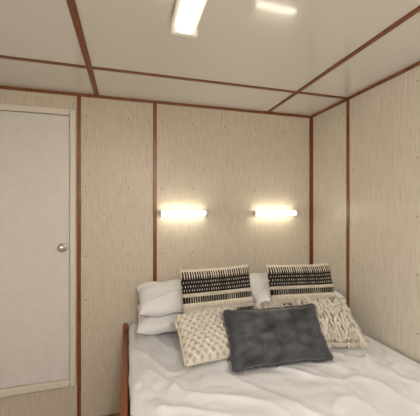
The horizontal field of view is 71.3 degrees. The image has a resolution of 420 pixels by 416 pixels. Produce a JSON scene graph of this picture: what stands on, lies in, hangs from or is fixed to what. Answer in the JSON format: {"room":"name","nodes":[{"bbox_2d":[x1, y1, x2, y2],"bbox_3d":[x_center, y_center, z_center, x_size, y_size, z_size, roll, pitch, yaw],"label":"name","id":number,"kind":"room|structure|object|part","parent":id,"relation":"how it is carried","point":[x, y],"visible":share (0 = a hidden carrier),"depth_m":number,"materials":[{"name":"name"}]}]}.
{"room":"ship interior","nodes":[
{"label":"ship interior","id":0,"kind":"room"},
{"bbox_2d":[102,413,118,415],"bbox_3d":[-0.012,1.625,0.620,3.110,0.050,3.700,0,0,-16],"label":"floor","id":1,"kind":"structure","parent":0,"point":[113,414],"depth_m":2.27,"materials":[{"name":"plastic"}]},
{"bbox_2d":[119,323,419,415],"bbox_3d":[0.406,1.240,1.541,1.690,0.721,2.050,0,0,-16],"label":"bed","id":2,"kind":"object","parent":1,"relation":"on","point":[374,380],"visible":0.59,"depth_m":1.51,"materials":[{"name":"white fabric"}]},
{"bbox_3d":[-0.390,0.973,1.324,0.040,0.055,2.000,0,0,-16],"label":"rail","id":3,"kind":"part","parent":2,"relation":"part of","materials":[{"name":"brown wood"}]},
{"bbox_3d":[-0.655,0.922,2.272,0.040,0.045,0.069,0,0,-16],"label":"head post","id":4,"kind":"part","parent":2,"relation":"part of","materials":[{"name":"brown wood"}]},
{"bbox_2d":[136,305,182,334],"bbox_3d":[-0.202,0.794,2.209,0.695,0.185,0.368,0,0,-15],"label":"pillow","id":5,"kind":"object","parent":2,"relation":"on","point":[148,325],"visible":0.25,"depth_m":2.01,"materials":[{"name":"white fabric"}]},
{"bbox_2d":[136,279,183,317],"bbox_3d":[-0.203,0.659,2.206,0.671,0.213,0.365,0,0,-18],"label":"pillow","id":6,"kind":"object","parent":5,"relation":"on","point":[157,299],"visible":0.56,"depth_m":2.04,"materials":[{"name":"white fabric"}]},
{"bbox_2d":[174,307,236,367],"bbox_3d":[0.021,0.762,1.789,0.443,0.250,0.287,0,0,-19],"label":"cushion","id":7,"kind":"object","parent":2,"relation":"on","point":[203,336],"visible":0.71,"depth_m":1.70,"materials":[{"name":"beige fabric"}]},
{"bbox_2d":[179,264,253,313],"bbox_3d":[0.062,0.641,2.009,0.529,0.460,0.222,0,0,-18],"label":"woven cushion","id":8,"kind":"object","parent":2,"relation":"on","point":[203,289],"visible":0.63,"depth_m":1.99,"materials":[{"name":"beige fabric"}]},
{"bbox_2d":[254,300,293,309],"bbox_3d":[0.553,0.768,2.071,0.425,0.218,0.313,0,0,-20],"label":"cushion","id":9,"kind":"object","parent":2,"relation":"on","point":[270,304],"visible":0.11,"depth_m":2.07,"materials":[{"name":"fabric"}]},
{"bbox_2d":[223,303,333,372],"bbox_3d":[0.401,0.752,1.736,0.628,0.281,0.254,0,0,-12],"label":"lumbar cushion","id":10,"kind":"object","parent":2,"relation":"on","point":[274,337],"visible":1,"depth_m":1.67,"materials":[{"name":"grey fabric"}]},
{"bbox_2d":[265,262,335,306],"bbox_3d":[0.695,0.646,2.178,0.552,0.450,0.223,0,0,-11],"label":"woven cushion","id":11,"kind":"object","parent":2,"relation":"on","point":[286,282],"visible":0.51,"depth_m":2.16,"materials":[{"name":"beige fabric"}]},
{"bbox_2d":[289,295,369,348],"bbox_3d":[0.788,0.757,1.982,0.454,0.266,0.339,0,0,-7],"label":"cushion","id":12,"kind":"object","parent":2,"relation":"on","point":[338,327],"visible":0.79,"depth_m":1.91,"materials":[{"name":"fabric"}]},
{"bbox_3d":[0.621,0.797,2.415,0.725,0.160,0.386,0,9,-16],"label":"pillow","id":13,"kind":"object","parent":2,"relation":"on","visible":0},
{"bbox_2d":[249,273,343,304],"bbox_3d":[0.645,0.652,2.395,0.736,0.218,0.410,0,0,-14],"label":"pillow","id":14,"kind":"object","parent":13,"relation":"on","point":[259,283],"visible":0.2,"depth_m":2.28,"materials":[{"name":"white fabric"}]},
{"bbox_2d":[0,89,308,415],"bbox_3d":[-0.503,0.367,2.377,3.110,2.465,0.050,0,0,-16],"label":"wall","id":15,"kind":"structure","parent":0,"point":[208,157],"depth_m":2.38,"materials":[{"name":"laminate"}]},
{"bbox_2d":[0,378,69,396],"bbox_3d":[-1.391,1.300,2.085,0.722,0.050,0.035,0,0,-16],"label":"sill","id":16,"kind":"structure","parent":15,"relation":"attached to","point":[43,386],"depth_m":2.11,"materials":[{"name":"beige paint"}]},
{"bbox_2d":[0,103,69,115],"bbox_3d":[-1.392,-0.713,2.089,0.722,0.045,0.028,0,0,-16],"label":"door frame","id":17,"kind":"structure","parent":15,"relation":"in","point":[3,107],"depth_m":2.11,"materials":[{"name":"beige paint"}]},
{"bbox_2d":[0,111,69,387],"bbox_3d":[-1.394,0.292,2.094,0.714,1.955,0.016,0,0,-16],"label":"door","id":18,"kind":"structure","parent":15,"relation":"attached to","point":[34,148],"depth_m":2.12,"materials":[{"name":"paint"}]},
{"bbox_2d":[57,243,67,251],"bbox_3d":[-1.083,0.292,2.139,0.068,0.068,0.066,0,0,-16],"label":"handle","id":19,"kind":"object","parent":18,"relation":"attached to","point":[62,247],"visible":1,"depth_m":2.12,"materials":[{"name":"silver metal"}]},
{"bbox_2d":[70,109,75,385],"bbox_3d":[-1.025,0.295,2.191,0.040,2.060,0.028,0,0,-16],"label":"frame","id":20,"kind":"object","parent":15,"relation":"attached to","point":[72,111],"visible":1,"depth_m":2.18,"materials":[{"name":"beige paint"}]},
{"bbox_2d":[77,96,80,415],"bbox_3d":[-0.989,0.378,2.212,0.028,2.445,0.006,0,0,-16],"label":"trim","id":21,"kind":"structure","parent":15,"relation":"attached to","point":[78,97],"depth_m":2.21,"materials":[{"name":"brown wood"}]},
{"bbox_2d":[153,103,156,281],"bbox_3d":[-0.444,0.378,2.365,0.030,2.445,0.006,0,0,-16],"label":"trim","id":22,"kind":"structure","parent":15,"relation":"attached to","point":[154,104],"depth_m":2.36,"materials":[{"name":"brown wood"}]},
{"bbox_2d":[0,86,310,117],"bbox_3d":[-0.495,-0.854,2.349,3.010,0.022,0.010,0,0,-16],"label":"trim","id":23,"kind":"structure","parent":15,"relation":"attached to","point":[1,87],"depth_m":2.34,"materials":[{"name":"brown wood"}]},
{"bbox_2d":[159,210,207,215],"bbox_3d":[-0.217,0.042,2.390,0.397,0.050,0.080,0,0,-16],"label":"wall lamp","id":24,"kind":"object","parent":15,"relation":"attached to","point":[171,212],"visible":1,"depth_m":2.36,"materials":[{"name":"white plastic"}]},
{"bbox_2d":[85,115,305,300],"bbox_3d":[-0.024,0.000,2.483,1.921,1.411,0.003,0,0,-16],"label":"screws","id":25,"kind":"object","parent":15,"relation":"in","point":[85,115],"depth_m":2.45,"materials":[{"name":"metal"}]},
{"bbox_2d":[252,210,297,215],"bbox_3d":[0.577,0.047,2.611,0.425,0.050,0.080,0,0,-16],"label":"wall lamp","id":26,"kind":"object","parent":15,"relation":"attached to","point":[254,213],"visible":1,"depth_m":2.58,"materials":[{"name":"white plastic"}]},
{"bbox_2d":[309,118,310,264],"bbox_3d":[0.944,0.378,2.752,0.022,2.445,0.006,0,0,-16],"label":"trim","id":27,"kind":"structure","parent":15,"relation":"attached to","point":[309,118],"depth_m":2.75,"materials":[{"name":"brown wood"}]},
{"bbox_2d":[0,0,419,115],"bbox_3d":[-0.012,-0.890,0.620,3.110,0.050,3.700,0,0,-16],"label":"ceiling","id":28,"kind":"structure","parent":0,"point":[277,44],"depth_m":1.59,"materials":[{"name":"white paint"}]},
{"bbox_2d":[0,55,85,67],"bbox_3d":[-1.290,-0.862,1.644,1.100,0.006,0.030,0,0,-16],"label":"trim","id":29,"kind":"structure","parent":28,"relation":"attached to","point":[1,56],"depth_m":1.72,"materials":[{"name":"brown wood"}]},
{"bbox_2d":[66,0,98,95],"bbox_3d":[-0.382,-0.862,0.511,0.035,0.006,3.590,0,0,-16],"label":"trim","id":30,"kind":"structure","parent":28,"relation":"attached to","point":[71,4],"depth_m":1.50,"materials":[{"name":"brown wood"}]},
{"bbox_2d":[171,0,207,38],"bbox_3d":[-0.037,-0.828,1.062,0.124,0.074,0.625,0,0,-16],"label":"ceiling lamp","id":31,"kind":"object","parent":28,"relation":"attached to","point":[186,17],"depth_m":1.25,"materials":[{"name":"white plastic"}]},
{"bbox_2d":[92,66,295,92],"bbox_3d":[-0.045,-0.862,1.991,1.406,0.006,0.030,0,0,-16],"label":"trim","id":32,"kind":"structure","parent":28,"relation":"attached to","point":[93,67],"depth_m":1.96,"materials":[{"name":"brown wood"}]},
{"bbox_2d":[298,92,346,98],"bbox_3d":[0.868,-0.862,2.246,0.419,0.006,0.030,0,0,-16],"label":"trim","id":33,"kind":"structure","parent":28,"relation":"attached to","point":[305,93],"depth_m":2.24,"materials":[{"name":"brown wood"}]},
{"bbox_2d":[267,5,419,111],"bbox_3d":[1.008,-0.862,0.899,0.032,0.006,3.590,0,0,-16],"label":"trim","id":34,"kind":"structure","parent":28,"relation":"attached to","point":[416,10],"depth_m":1.61,"materials":[{"name":"brown wood"}]},
{"bbox_2d":[313,65,419,363],"bbox_3d":[1.462,0.367,1.031,0.050,2.465,3.600,0,0,-16],"label":"wall","id":35,"kind":"structure","parent":0,"point":[384,120],"depth_m":2.03,"materials":[{"name":"laminate"}]},
{"bbox_2d":[311,118,312,264],"bbox_3d":[0.955,0.378,2.740,0.006,2.445,0.024,0,0,-16],"label":"trim","id":36,"kind":"structure","parent":35,"relation":"attached to","point":[311,118],"depth_m":2.73,"materials":[{"name":"brown wood"}]},
{"bbox_2d":[346,100,348,307],"bbox_3d":[1.080,0.378,2.295,0.006,2.445,0.030,0,0,-16],"label":"trim","id":37,"kind":"structure","parent":35,"relation":"attached to","point":[347,101],"depth_m":2.29,"materials":[{"name":"brown wood"}]},
{"bbox_2d":[311,61,419,117],"bbox_3d":[1.434,-0.854,1.018,0.010,0.022,3.590,0,0,-16],"label":"trim","id":38,"kind":"structure","parent":35,"relation":"attached to","point":[417,63],"depth_m":2.07,"materials":[{"name":"brown wood"}]}
]}

